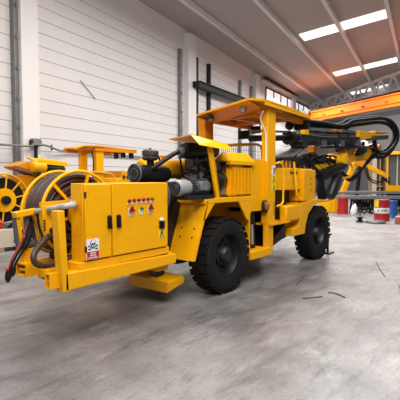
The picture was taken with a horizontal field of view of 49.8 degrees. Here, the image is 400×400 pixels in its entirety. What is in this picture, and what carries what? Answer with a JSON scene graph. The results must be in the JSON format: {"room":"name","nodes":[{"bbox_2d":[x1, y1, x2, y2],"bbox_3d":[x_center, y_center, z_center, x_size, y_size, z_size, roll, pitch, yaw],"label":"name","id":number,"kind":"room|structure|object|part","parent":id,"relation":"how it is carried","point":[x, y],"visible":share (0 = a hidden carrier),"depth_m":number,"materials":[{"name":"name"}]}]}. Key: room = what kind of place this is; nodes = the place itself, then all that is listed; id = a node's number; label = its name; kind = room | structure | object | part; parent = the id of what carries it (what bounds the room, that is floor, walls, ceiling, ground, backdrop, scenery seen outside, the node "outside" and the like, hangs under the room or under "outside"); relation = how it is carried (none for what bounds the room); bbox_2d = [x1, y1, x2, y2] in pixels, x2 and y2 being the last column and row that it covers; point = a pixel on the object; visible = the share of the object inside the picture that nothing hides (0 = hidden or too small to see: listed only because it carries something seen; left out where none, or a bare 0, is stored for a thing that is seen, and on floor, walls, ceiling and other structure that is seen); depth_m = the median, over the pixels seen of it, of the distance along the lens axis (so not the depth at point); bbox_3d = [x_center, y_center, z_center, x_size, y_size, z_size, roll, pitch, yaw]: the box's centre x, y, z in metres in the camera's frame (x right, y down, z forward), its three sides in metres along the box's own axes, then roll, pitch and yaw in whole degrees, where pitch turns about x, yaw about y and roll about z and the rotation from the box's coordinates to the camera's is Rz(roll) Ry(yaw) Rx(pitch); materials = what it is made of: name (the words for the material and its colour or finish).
{"room":"industrial workshop","nodes":[
{"label":"industrial workshop","id":0,"kind":"room"},
{"bbox_2d":[0,0,315,222],"bbox_3d":[1.485,-5.306,31.568,0.306,10.800,63.500,2,3,28],"label":"wall","id":1,"kind":"structure","parent":0,"point":[125,52],"depth_m":20.44,"materials":[{"name":"white metal"}]},
{"bbox_2d":[9,0,20,174],"bbox_3d":[-6.622,-4.280,15.492,0.258,10.400,0.200,2,3,28],"label":"trim","id":2,"kind":"structure","parent":1,"relation":"attached to","point":[13,4],"depth_m":15.43,"materials":[{"name":"grey metal"}]},
{"bbox_2d":[17,0,40,174],"bbox_3d":[-6.360,-4.351,15.894,0.350,10.500,0.780,2,3,28],"label":"column","id":3,"kind":"structure","parent":1,"relation":"attached to","point":[28,47],"depth_m":15.72,"materials":[{"name":"white paint"}]},
{"bbox_2d":[29,138,41,144],"bbox_3d":[-6.075,-2.136,15.960,0.200,0.270,0.460,2,3,28],"label":"junction box","id":4,"kind":"object","parent":1,"relation":"attached to","point":[32,140],"visible":0.84,"depth_m":15.81,"materials":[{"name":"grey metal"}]},
{"bbox_2d":[34,146,37,157],"bbox_3d":[-6.067,-0.591,15.990,0.129,2.880,0.129,-2,3,-29],"label":"duct","id":5,"kind":"object","parent":4,"relation":"attached to","point":[35,147],"visible":0.05,"depth_m":15.88,"materials":[{"name":"metal"}]},
{"bbox_2d":[0,143,174,158],"bbox_3d":[-5.792,-2.002,16.566,0.453,0.225,19.906,1,3,25],"label":"conduit pipe","id":6,"kind":"object","parent":1,"relation":"attached to","point":[1,144],"visible":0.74,"depth_m":15.76,"materials":[{"name":"grey metal"}]},
{"bbox_2d":[178,48,182,158],"bbox_3d":[-1.164,-4.316,25.944,0.258,9.400,0.240,2,3,28],"label":"trim","id":7,"kind":"structure","parent":1,"relation":"attached to","point":[180,57],"depth_m":25.78,"materials":[{"name":"grey metal"}]},
{"bbox_2d":[184,33,195,159],"bbox_3d":[-0.616,-4.915,26.869,0.350,10.500,1.000,2,3,28],"label":"column","id":8,"kind":"structure","parent":1,"relation":"attached to","point":[189,39],"depth_m":26.43,"materials":[{"name":"white paint"}]},
{"bbox_2d":[196,57,198,135],"bbox_3d":[-0.214,-4.410,27.758,0.258,9.400,0.240,2,3,28],"label":"trim","id":9,"kind":"structure","parent":1,"relation":"attached to","point":[197,98],"depth_m":27.56,"materials":[{"name":"metal"}]},
{"bbox_2d":[206,63,210,110],"bbox_3d":[0.620,-4.491,29.351,0.258,9.400,0.280,2,3,28],"label":"trim","id":10,"kind":"structure","parent":1,"relation":"attached to","point":[208,64],"depth_m":29.12,"materials":[{"name":"metal"}]},
{"bbox_2d":[193,80,245,101],"bbox_3d":[7.730,-8.298,41.761,0.600,1.090,34.400,2,3,28],"label":"steel rail","id":11,"kind":"object","parent":1,"relation":"attached to","point":[200,85],"depth_m":28.81,"materials":[{"name":"metal"}]},
{"bbox_2d":[238,80,241,152],"bbox_3d":[3.191,-4.744,34.263,0.258,9.400,0.280,2,3,28],"label":"trim","id":12,"kind":"structure","parent":1,"relation":"attached to","point":[239,81],"depth_m":34.06,"materials":[{"name":"grey metal"}]},
{"bbox_2d":[249,86,252,158],"bbox_3d":[4.349,-4.857,36.476,0.258,9.400,0.320,2,3,28],"label":"trim","id":13,"kind":"structure","parent":1,"relation":"attached to","point":[251,87],"depth_m":36.31,"materials":[{"name":"grey metal"}]},
{"bbox_2d":[252,74,259,158],"bbox_3d":[4.805,-5.446,37.224,0.350,10.500,1.000,2,3,28],"label":"pillar","id":14,"kind":"structure","parent":1,"relation":"attached to","point":[255,78],"depth_m":36.81,"materials":[{"name":"white paint"}]},
{"bbox_2d":[261,80,312,107],"bbox_3d":[10.711,-11.416,48.175,0.350,0.760,22.004,2,3,28],"label":"trim","id":15,"kind":"structure","parent":1,"relation":"attached to","point":[262,81],"depth_m":43.61,"materials":[{"name":"grey metal"}]},
{"bbox_2d":[265,87,310,110],"bbox_3d":[10.295,-10.461,47.708,0.100,1.754,18.500,2,3,28],"label":"window","id":16,"kind":"structure","parent":1,"relation":"in","point":[270,94],"depth_m":43.57,"materials":[{"name":"white glass"}]},
{"bbox_2d":[290,97,295,146],"bbox_3d":[10.226,-5.978,47.578,0.350,10.500,1.000,2,3,28],"label":"trim","id":17,"kind":"structure","parent":1,"relation":"attached to","point":[293,100],"depth_m":46.94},
{"bbox_2d":[300,92,399,119],"bbox_3d":[16.704,-8.244,33.701,3.200,1.550,30.600,-1,3,-24],"label":"crane","id":18,"kind":"object","parent":1,"relation":"attached to","point":[390,100],"visible":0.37,"depth_m":38.48,"materials":[{"name":"paint"}]},
{"bbox_2d":[308,71,399,110],"bbox_3d":[20.401,-12.001,38.418,0.200,3.570,34.125,-1,3,-24],"label":"truss","id":19,"kind":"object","parent":1,"relation":"attached to","point":[380,80],"depth_m":45.72,"materials":[{"name":"metal"}]},
{"bbox_2d":[310,90,399,111],"bbox_3d":[20.351,-10.289,38.426,0.300,0.510,34.002,-1,3,-24],"label":"trim","id":20,"kind":"structure","parent":1,"relation":"attached to","point":[398,90],"depth_m":44.64,"materials":[{"name":"metal"}]},
{"bbox_2d":[0,190,399,399],"bbox_3d":[11.343,-0.059,36.626,52.000,0.200,89.000,2,4,38],"label":"floor","id":21,"kind":"structure","parent":0,"point":[113,339],"depth_m":4.86,"materials":[{"name":"concrete"}]},
{"bbox_2d":[0,227,24,252],"bbox_3d":[-4.645,0.928,10.404,0.710,0.520,0.960,2,4,38],"label":"wooden crate","id":22,"kind":"object","parent":21,"relation":"on","point":[6,235],"visible":0.27,"depth_m":10.03,"materials":[{"name":"brown wood"}]},
{"bbox_2d":[2,222,21,228],"bbox_3d":[-4.595,0.612,10.501,0.450,0.100,0.500,2,4,38],"label":"steel plate","id":23,"kind":"object","parent":22,"relation":"on","point":[4,225],"visible":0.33,"depth_m":10.24,"materials":[{"name":"grey metal"}]},
{"bbox_2d":[0,145,136,222],"bbox_3d":[-3.348,-0.360,14.241,2.055,2.702,8.681,2,4,38],"label":"rig","id":24,"kind":"object","parent":21,"relation":"on","point":[13,188],"visible":0.16,"depth_m":11.58,"materials":[{"name":"yellow paint"}]},
{"bbox_3d":[-4.853,0.007,10.773,0.130,0.217,0.217,2,4,38],"label":"hub motor","id":25,"kind":"part","parent":24,"relation":"part of","materials":[{"name":"black plastic"}]},
{"bbox_3d":[-4.904,0.005,10.813,0.040,0.598,0.598,2,4,38],"label":"hub plate","id":26,"kind":"part","parent":24,"relation":"part of","materials":[{"name":"yellow paint"}]},
{"bbox_2d":[3,161,31,174],"bbox_3d":[-4.737,-0.820,11.586,0.600,0.438,0.831,2,4,38],"label":"hood","id":27,"kind":"object","parent":24,"relation":"attached to","point":[22,167],"depth_m":11.34,"materials":[{"name":"paint"}]},
{"bbox_3d":[-4.514,-0.753,11.339,0.040,0.306,0.795,2,4,38],"label":"hood trim","id":28,"kind":"part","parent":24,"relation":"part of","materials":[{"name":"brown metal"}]},
{"bbox_3d":[-3.563,-1.014,13.123,0.150,1.120,0.230,2,4,38],"label":"canopy post","id":29,"kind":"part","parent":24,"relation":"part of","materials":[{"name":"yellow metal"}]},
{"bbox_3d":[-3.104,-1.018,13.190,0.150,1.120,0.280,2,4,38],"label":"canopy post","id":30,"kind":"part","parent":24,"relation":"part of","materials":[{"name":"yellow metal"}]},
{"bbox_3d":[-3.168,-0.704,12.953,0.050,0.333,1.571,2,4,38],"label":"grab rail","id":31,"kind":"part","parent":24,"relation":"part of","materials":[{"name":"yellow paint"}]},
{"bbox_2d":[104,171,126,177],"bbox_3d":[-2.592,-0.883,15.146,1.000,0.250,1.300,2,4,38],"label":"hood","id":32,"kind":"object","parent":24,"relation":"attached to","point":[118,174],"depth_m":14.50,"materials":[{"name":"yellow paint"}]},
{"bbox_2d":[5,98,399,292],"bbox_3d":[1.514,-0.516,9.259,2.295,3.526,12.213,2,4,38],"label":"rig","id":33,"kind":"object","parent":21,"relation":"on","point":[227,211],"visible":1,"depth_m":6.18,"materials":[{"name":"yellow paint"}]},
{"bbox_3d":[-1.833,0.598,4.534,0.100,0.180,0.110,2,4,38],"label":"fairlead post","id":34,"kind":"part","parent":33,"relation":"part of","materials":[{"name":"yellow metal"}]},
{"bbox_3d":[-1.785,0.302,4.539,0.100,0.437,0.369,2,4,38],"label":"fairlead frame","id":35,"kind":"part","parent":33,"relation":"part of","materials":[{"name":"yellow paint"}]},
{"bbox_2d":[45,270,69,289],"bbox_3d":[-1.379,0.767,4.168,0.085,0.150,0.220,2,4,38],"label":"socket","id":36,"kind":"object","parent":33,"relation":"attached to","point":[52,279],"depth_m":4.11,"materials":[{"name":"yellow paint"}]},
{"bbox_3d":[-1.342,0.493,4.141,0.110,0.790,0.114,2,4,38],"label":"corner post","id":37,"kind":"part","parent":33,"relation":"part of","materials":[{"name":"yellow metal"}]},
{"bbox_3d":[-1.348,0.153,4.824,0.030,0.318,0.318,2,4,38],"label":"hub plate","id":38,"kind":"part","parent":33,"relation":"part of","materials":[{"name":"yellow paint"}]},
{"bbox_3d":[-1.057,0.222,4.456,0.035,0.770,0.335,2,4,38],"label":"door","id":39,"kind":"part","parent":33,"relation":"part of","materials":[{"name":"yellow paint"}]},
{"bbox_3d":[-0.946,0.231,4.530,0.049,0.149,0.045,2,4,38],"label":"door handle","id":40,"kind":"part","parent":33,"relation":"part of","materials":[{"name":"black plastic"}]},
{"bbox_3d":[-0.938,0.755,4.883,0.370,0.170,1.610,2,4,38],"label":"rail","id":41,"kind":"part","parent":33,"relation":"part of","materials":[{"name":"yellow metal"}]},
{"bbox_3d":[-0.869,0.225,4.629,0.049,0.149,0.045,2,4,38],"label":"door handle","id":42,"kind":"part","parent":33,"relation":"part of","materials":[{"name":"black plastic"}]},
{"bbox_3d":[-0.676,0.193,4.942,0.035,0.777,0.870,2,4,38],"label":"door","id":43,"kind":"part","parent":33,"relation":"part of","materials":[{"name":"yellow paint"}]},
{"bbox_3d":[-0.623,0.877,6.213,0.160,0.450,0.160,2,4,38],"label":"jack leg","id":44,"kind":"part","parent":33,"relation":"part of","materials":[{"name":"metal"}]},
{"bbox_3d":[-0.563,-0.505,6.902,0.328,0.328,1.090,2,4,38],"label":"air tank","id":45,"kind":"part","parent":33,"relation":"part of","materials":[{"name":"metal"}]},
{"bbox_2d":[159,220,164,228],"bbox_3d":[-0.447,0.297,5.178,0.042,0.095,0.085,2,4,38],"label":"switch","id":46,"kind":"object","parent":33,"relation":"attached to","point":[161,222],"depth_m":5.16,"materials":[{"name":"black plastic"}]},
{"bbox_2d":[169,182,178,194],"bbox_3d":[-0.335,-0.151,5.585,0.168,0.168,0.008,2,4,38],"label":"fan grille","id":47,"kind":"object","parent":33,"relation":"attached to","point":[174,186],"depth_m":5.58,"materials":[{"name":"grey metal"}]},
{"bbox_3d":[-0.117,-0.169,5.864,0.216,0.220,0.682,2,4,38],"label":"electric motor","id":48,"kind":"part","parent":33,"relation":"part of","materials":[{"name":"grey metal"}]},
{"bbox_3d":[-0.084,-0.044,5.921,0.250,0.060,0.600,2,4,38],"label":"motor","id":49,"kind":"part","parent":33,"relation":"part of","materials":[{"name":"metal"}]},
{"bbox_3d":[0.110,-0.707,8.112,0.160,1.620,0.260,2,4,38],"label":"canopy post","id":50,"kind":"part","parent":33,"relation":"part of","materials":[{"name":"metal"}]},
{"bbox_3d":[0.185,-0.379,6.118,0.060,0.752,0.291,2,4,38],"label":"roof post","id":51,"kind":"part","parent":33,"relation":"part of","materials":[{"name":"yellow metal"}]},
{"bbox_3d":[0.639,0.452,7.084,0.410,0.910,0.040,2,4,38],"label":"fender plate","id":52,"kind":"part","parent":33,"relation":"part of","materials":[{"name":"yellow paint"}]},
{"bbox_2d":[238,128,249,138],"bbox_3d":[0.936,-1.440,9.230,0.260,0.270,0.096,2,4,38],"label":"light","id":53,"kind":"object","parent":33,"relation":"attached to","point":[244,134],"depth_m":9.20,"materials":[{"name":"black plastic"}]},
{"bbox_3d":[0.665,-0.645,7.948,0.056,0.913,2.016,2,4,38],"label":"guard rail","id":54,"kind":"part","parent":33,"relation":"part of","materials":[{"name":"yellow metal"}]},
{"bbox_3d":[0.862,0.569,7.157,0.049,0.333,0.069,2,4,38],"label":"cylinder rod","id":55,"kind":"part","parent":33,"relation":"part of","materials":[{"name":"metal"}]},
{"bbox_2d":[251,125,260,133],"bbox_3d":[1.170,-1.515,9.071,0.220,0.225,0.080,2,4,38],"label":"light","id":56,"kind":"object","parent":33,"relation":"attached to","point":[252,127],"depth_m":9.05,"materials":[{"name":"black plastic"}]},
{"bbox_3d":[0.416,0.488,7.947,1.080,0.650,1.040,2,4,38],"label":"articulation frame","id":57,"kind":"part","parent":33,"relation":"part of","materials":[{"name":"black metal"}]},
{"bbox_3d":[1.183,0.662,7.483,0.070,0.510,0.240,2,4,38],"label":"station leg","id":58,"kind":"part","parent":33,"relation":"part of","materials":[{"name":"yellow paint"}]},
{"bbox_3d":[1.183,-0.578,7.444,0.120,1.970,0.280,2,4,38],"label":"canopy post","id":59,"kind":"part","parent":33,"relation":"part of","materials":[{"name":"yellow metal"}]},
{"bbox_3d":[1.494,-1.246,8.659,0.119,0.238,1.568,3,4,44],"label":"drill rod","id":60,"kind":"part","parent":33,"relation":"part of","materials":[{"name":"metal"}]},
{"bbox_3d":[1.225,0.650,7.919,0.400,0.430,0.700,2,4,38],"label":"ramp plate","id":61,"kind":"part","parent":33,"relation":"part of","materials":[{"name":"yellow metal"}]},
{"bbox_3d":[1.494,-1.378,8.652,0.055,0.150,1.562,3,4,44],"label":"drill rod","id":62,"kind":"part","parent":33,"relation":"part of","materials":[{"name":"grey metal"}]},
{"bbox_3d":[1.392,0.118,8.333,0.240,0.650,0.960,2,4,38],"label":"hose panel","id":63,"kind":"part","parent":33,"relation":"part of","materials":[{"name":"yellow metal"}]},
{"bbox_3d":[1.406,-0.272,7.564,0.204,0.802,0.067,-2,3,-29],"label":"grab rail","id":64,"kind":"part","parent":33,"relation":"part of","materials":[{"name":"yellow metal"}]},
{"bbox_3d":[1.698,0.242,8.113,0.160,0.305,0.620,2,4,38],"label":"fuel tank","id":65,"kind":"part","parent":33,"relation":"part of","materials":[{"name":"yellow metal"}]},
{"bbox_2d":[285,122,293,129],"bbox_3d":[1.808,-1.518,8.726,0.184,0.202,0.134,2,4,38],"label":"work light","id":66,"kind":"object","parent":33,"relation":"attached to","point":[289,125],"depth_m":8.68,"materials":[{"name":"black plastic"}]},
{"bbox_3d":[1.714,-0.972,8.787,0.600,0.300,1.300,2,4,38],"label":"guard plate","id":67,"kind":"part","parent":33,"relation":"part of","materials":[{"name":"metal"}]},
{"bbox_2d":[275,168,314,200],"bbox_3d":[1.776,-0.303,8.586,0.588,0.645,1.265,2,4,38],"label":"hood","id":68,"kind":"object","parent":33,"relation":"attached to","point":[300,181],"depth_m":8.47,"materials":[{"name":"paint"}]},
{"bbox_3d":[1.892,-0.356,8.256,0.109,0.741,0.380,2,4,38],"label":"grab rail","id":69,"kind":"part","parent":33,"relation":"part of","materials":[{"name":"yellow metal"}]},
{"bbox_2d":[294,112,309,129],"bbox_3d":[2.021,-1.567,8.549,0.320,0.338,0.120,2,4,38],"label":"light","id":70,"kind":"object","parent":33,"relation":"attached to","point":[305,125],"depth_m":8.47,"materials":[{"name":"black plastic"}]},
{"bbox_3d":[3.511,-1.327,10.730,0.200,0.170,1.714,3,4,44],"label":"feed rail","id":71,"kind":"part","parent":33,"relation":"part of","materials":[{"name":"black plastic"}]},
{"bbox_3d":[4.088,-1.502,11.612,0.397,0.410,2.382,3,4,44],"label":"carrier plate","id":72,"kind":"part","parent":33,"relation":"part of","materials":[{"name":"black metal"}]},
{"bbox_3d":[4.329,-1.311,11.583,0.220,0.284,0.491,3,4,44],"label":"rotation motor","id":73,"kind":"part","parent":33,"relation":"part of","materials":[{"name":"black plastic"}]},
{"bbox_2d":[317,198,337,211],"bbox_3d":[6.509,0.232,21.824,1.381,0.739,0.835,0,3,0],"label":"box","id":74,"kind":"object","parent":21,"relation":"on","point":[332,205],"visible":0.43,"depth_m":21.44,"materials":[{"name":"yellow paint"}]},
{"bbox_2d":[323,233,333,253],"bbox_3d":[2.921,0.994,9.850,0.200,0.445,0.280,2,4,38],"label":"jack stand","id":75,"kind":"object","parent":21,"relation":"on","point":[327,251],"visible":0.38,"depth_m":9.83,"materials":[{"name":"grey metal"}]},
{"bbox_2d":[337,197,347,213],"bbox_3d":[6.848,0.270,20.668,0.504,0.780,0.504,2,4,38],"label":"drum","id":76,"kind":"object","parent":21,"relation":"on","point":[342,208],"visible":0.99,"depth_m":20.47,"materials":[{"name":"red paint"}]},
{"bbox_2d":[349,199,354,212],"bbox_3d":[7.552,0.289,21.329,0.336,0.705,1.485,1,3,20],"label":"trestle","id":77,"kind":"object","parent":21,"relation":"on","point":[351,200],"visible":0.54,"depth_m":21.00,"materials":[{"name":"grey metal"}]},
{"bbox_2d":[335,196,399,198],"bbox_3d":[8.397,-0.128,20.822,3.668,0.160,0.200,0,3,0],"label":"steel beam","id":78,"kind":"structure","parent":77,"relation":"on","point":[336,197],"depth_m":20.72,"materials":[{"name":"grey metal"}]},
{"bbox_2d":[350,204,356,214],"bbox_3d":[7.150,0.441,20.050,0.314,0.548,0.314,2,4,38],"label":"sack","id":79,"kind":"object","parent":21,"relation":"on","point":[353,211],"visible":0.94,"depth_m":19.94,"materials":[{"name":"white plastic"}]},
{"bbox_2d":[356,204,363,221],"bbox_3d":[6.256,0.506,16.849,0.296,0.700,0.296,2,4,38],"label":"spool","id":80,"kind":"object","parent":21,"relation":"on","point":[359,218],"visible":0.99,"depth_m":16.81,"materials":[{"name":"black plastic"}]},
{"bbox_2d":[355,199,372,207],"bbox_3d":[8.927,0.150,23.448,1.422,0.735,0.983,0,3,0],"label":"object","id":81,"kind":"object","parent":21,"relation":"on","point":[365,203],"visible":0.58,"depth_m":23.09,"materials":[{"name":"metal"}]},
{"bbox_2d":[338,151,399,211],"bbox_3d":[9.324,-1.024,23.051,5.267,3.120,2.255,0,3,0],"label":"loader","id":82,"kind":"object","parent":21,"relation":"on","point":[393,160],"visible":0.59,"depth_m":22.21,"materials":[{"name":"yellow paint"}]},
{"bbox_3d":[7.714,-1.084,22.475,0.971,1.789,0.220,-1,3,-15],"label":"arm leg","id":83,"kind":"part","parent":82,"relation":"part of","materials":[{"name":"yellow paint"}]},
{"bbox_3d":[8.337,-1.928,22.531,0.641,0.518,0.300,0,3,0],"label":"boom arm","id":84,"kind":"part","parent":82,"relation":"part of","materials":[{"name":"orange paint"}]},
{"bbox_3d":[9.228,-1.519,22.552,1.441,0.824,0.180,0,3,0],"label":"boom arm","id":85,"kind":"part","parent":82,"relation":"part of","materials":[{"name":"yellow paint"}]},
{"bbox_3d":[10.659,-1.026,23.108,1.381,3.120,3.068,1,3,26],"label":"cab frame","id":86,"kind":"part","parent":82,"relation":"part of","materials":[{"name":"yellow paint"}]},
{"bbox_3d":[10.666,-1.568,22.925,1.134,1.580,2.078,1,3,24],"label":"cab glass","id":87,"kind":"part","parent":82,"relation":"part of","materials":[{"name":"glass"}]},
{"bbox_2d":[370,199,373,207],"bbox_3d":[8.540,0.289,21.327,0.332,0.706,1.508,1,3,22],"label":"trestle","id":88,"kind":"object","parent":21,"relation":"on","point":[371,200],"visible":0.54,"depth_m":21.01,"materials":[{"name":"black metal"}]},
{"bbox_2d":[338,191,399,193],"bbox_3d":[8.674,-0.379,21.810,4.097,0.140,0.200,0,3,0],"label":"steel beam","id":89,"kind":"structure","parent":88,"relation":"on","point":[339,192],"depth_m":21.71,"materials":[{"name":"grey metal"}]},
{"bbox_2d":[365,220,385,223],"bbox_3d":[6.697,0.832,16.465,0.755,0.090,0.755,2,4,38],"label":"round plate","id":90,"kind":"object","parent":21,"relation":"on","point":[366,221],"visible":1,"depth_m":16.19,"materials":[{"name":"grey metal"}]},
{"bbox_2d":[368,155,386,195],"bbox_3d":[12.384,-1.473,30.040,1.214,3.300,1.050,0,3,0],"label":"tall cabinet","id":91,"kind":"object","parent":21,"relation":"on","point":[381,164],"visible":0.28,"depth_m":29.73,"materials":[{"name":"brown wood"}]},
{"bbox_3d":[11.976,-1.474,30.065,0.100,3.300,0.900,0,3,0],"label":"panel","id":92,"kind":"part","parent":91,"relation":"part of","materials":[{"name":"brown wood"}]},
{"bbox_3d":[11.953,-1.497,29.538,0.336,3.000,0.050,0,3,0],"label":"door","id":93,"kind":"part","parent":91,"relation":"part of","materials":[{"name":"brown wood"}]},
{"bbox_3d":[12.378,-1.474,30.065,0.100,3.300,0.900,0,3,0],"label":"panel","id":94,"kind":"part","parent":91,"relation":"part of","materials":[{"name":"brown wood"}]},
{"bbox_3d":[12.779,-1.474,30.065,0.100,3.300,0.900,0,3,0],"label":"panel","id":95,"kind":"part","parent":91,"relation":"part of","materials":[{"name":"brown wood"}]},
{"bbox_2d":[374,199,389,220],"bbox_3d":[7.358,0.396,17.441,0.614,0.860,0.614,2,4,38],"label":"drum","id":96,"kind":"object","parent":21,"relation":"on","point":[381,206],"visible":0.98,"depth_m":17.19,"materials":[{"name":"red paint"}]},
{"bbox_2d":[390,200,397,217],"bbox_3d":[8.368,0.384,18.849,0.494,0.740,0.494,2,4,38],"label":"drum","id":97,"kind":"object","parent":21,"relation":"on","point":[393,204],"visible":0.49,"depth_m":18.63,"materials":[{"name":"blue paint"}]},
{"bbox_2d":[395,216,399,223],"bbox_3d":[7.530,0.754,16.313,0.293,0.260,0.680,1,3,25],"label":"plastic bin","id":98,"kind":"object","parent":21,"relation":"on","point":[397,218],"visible":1,"depth_m":16.06,"materials":[{"name":"red plastic"}]},
{"bbox_2d":[138,0,399,108],"bbox_3d":[17.163,-12.604,28.918,30.400,4.152,78.000,2,3,28],"label":"ceiling","id":99,"kind":"structure","parent":0,"point":[373,42],"depth_m":30.10,"materials":[{"name":"white metal"}]},
{"bbox_2d":[299,10,386,40],"bbox_3d":[9.489,-11.588,28.750,5.400,0.752,1.500,2,3,28],"label":"window","id":100,"kind":"structure","parent":99,"relation":"attached to","point":[379,15],"depth_m":28.59,"materials":[{"name":"white"}]},
{"bbox_2d":[333,57,397,75],"bbox_3d":[15.048,-12.133,39.371,5.400,0.752,1.500,2,3,28],"label":"window","id":101,"kind":"structure","parent":99,"relation":"attached to","point":[392,60],"depth_m":39.20,"materials":[{"name":"white"}]},
{"bbox_2d":[350,84,388,94],"bbox_3d":[19.913,-12.611,48.664,5.400,0.752,1.500,2,3,28],"label":"window","id":102,"kind":"structure","parent":99,"relation":"attached to","point":[369,89],"depth_m":49.23,"materials":[{"name":"white glass"}]},
{"bbox_2d":[317,80,399,168],"bbox_3d":[23.703,-7.913,41.390,0.300,15.000,50.000,-1,3,-24],"label":"wall","id":103,"kind":"structure","parent":0,"point":[396,117],"depth_m":48.82,"materials":[{"name":"grey paint"}]},
{"bbox_2d":[179,0,328,105],"bbox_3d":[5.357,-10.941,34.054,0.220,0.300,76.000,2,3,28],"label":"beam","id":104,"kind":"structure","parent":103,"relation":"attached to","point":[190,4],"depth_m":28.90,"materials":[{"name":"metal"}]},
{"bbox_2d":[264,77,297,95],"bbox_3d":[10.906,-11.670,48.060,0.200,0.700,22.003,2,3,28],"label":"trim","id":105,"kind":"structure","parent":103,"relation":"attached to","point":[266,78],"depth_m":41.78,"materials":[{"name":"metal"}]},
{"bbox_2d":[253,0,350,99],"bbox_3d":[8.015,-11.259,32.646,0.220,0.300,76.000,2,3,28],"label":"beam","id":106,"kind":"structure","parent":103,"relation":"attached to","point":[260,3],"depth_m":29.63,"materials":[{"name":"metal"}]},
{"bbox_2d":[316,168,368,190],"bbox_3d":[24.743,-1.727,38.884,0.050,2.900,44.000,-1,3,-24],"label":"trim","id":107,"kind":"structure","parent":103,"relation":"attached to","point":[364,180],"depth_m":52.36,"materials":[{"name":"grey metal"}]},
{"bbox_2d":[321,0,375,90],"bbox_3d":[10.674,-11.577,31.238,0.220,0.300,76.000,2,3,28],"label":"beam","id":108,"kind":"structure","parent":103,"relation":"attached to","point":[327,5],"depth_m":30.26,"materials":[{"name":"metal"}]},
{"bbox_2d":[329,109,399,122],"bbox_3d":[24.661,-9.090,38.470,0.250,0.450,44.000,-1,3,-24],"label":"trim","id":109,"kind":"structure","parent":103,"relation":"attached to","point":[397,111],"depth_m":48.12,"materials":[{"name":"grey metal"}]},
{"bbox_2d":[384,0,399,66],"bbox_3d":[13.333,-11.896,29.830,0.220,0.300,76.000,2,3,28],"label":"beam","id":110,"kind":"structure","parent":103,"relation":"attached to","point":[386,2],"depth_m":29.27,"materials":[{"name":"metal"}]}
]}

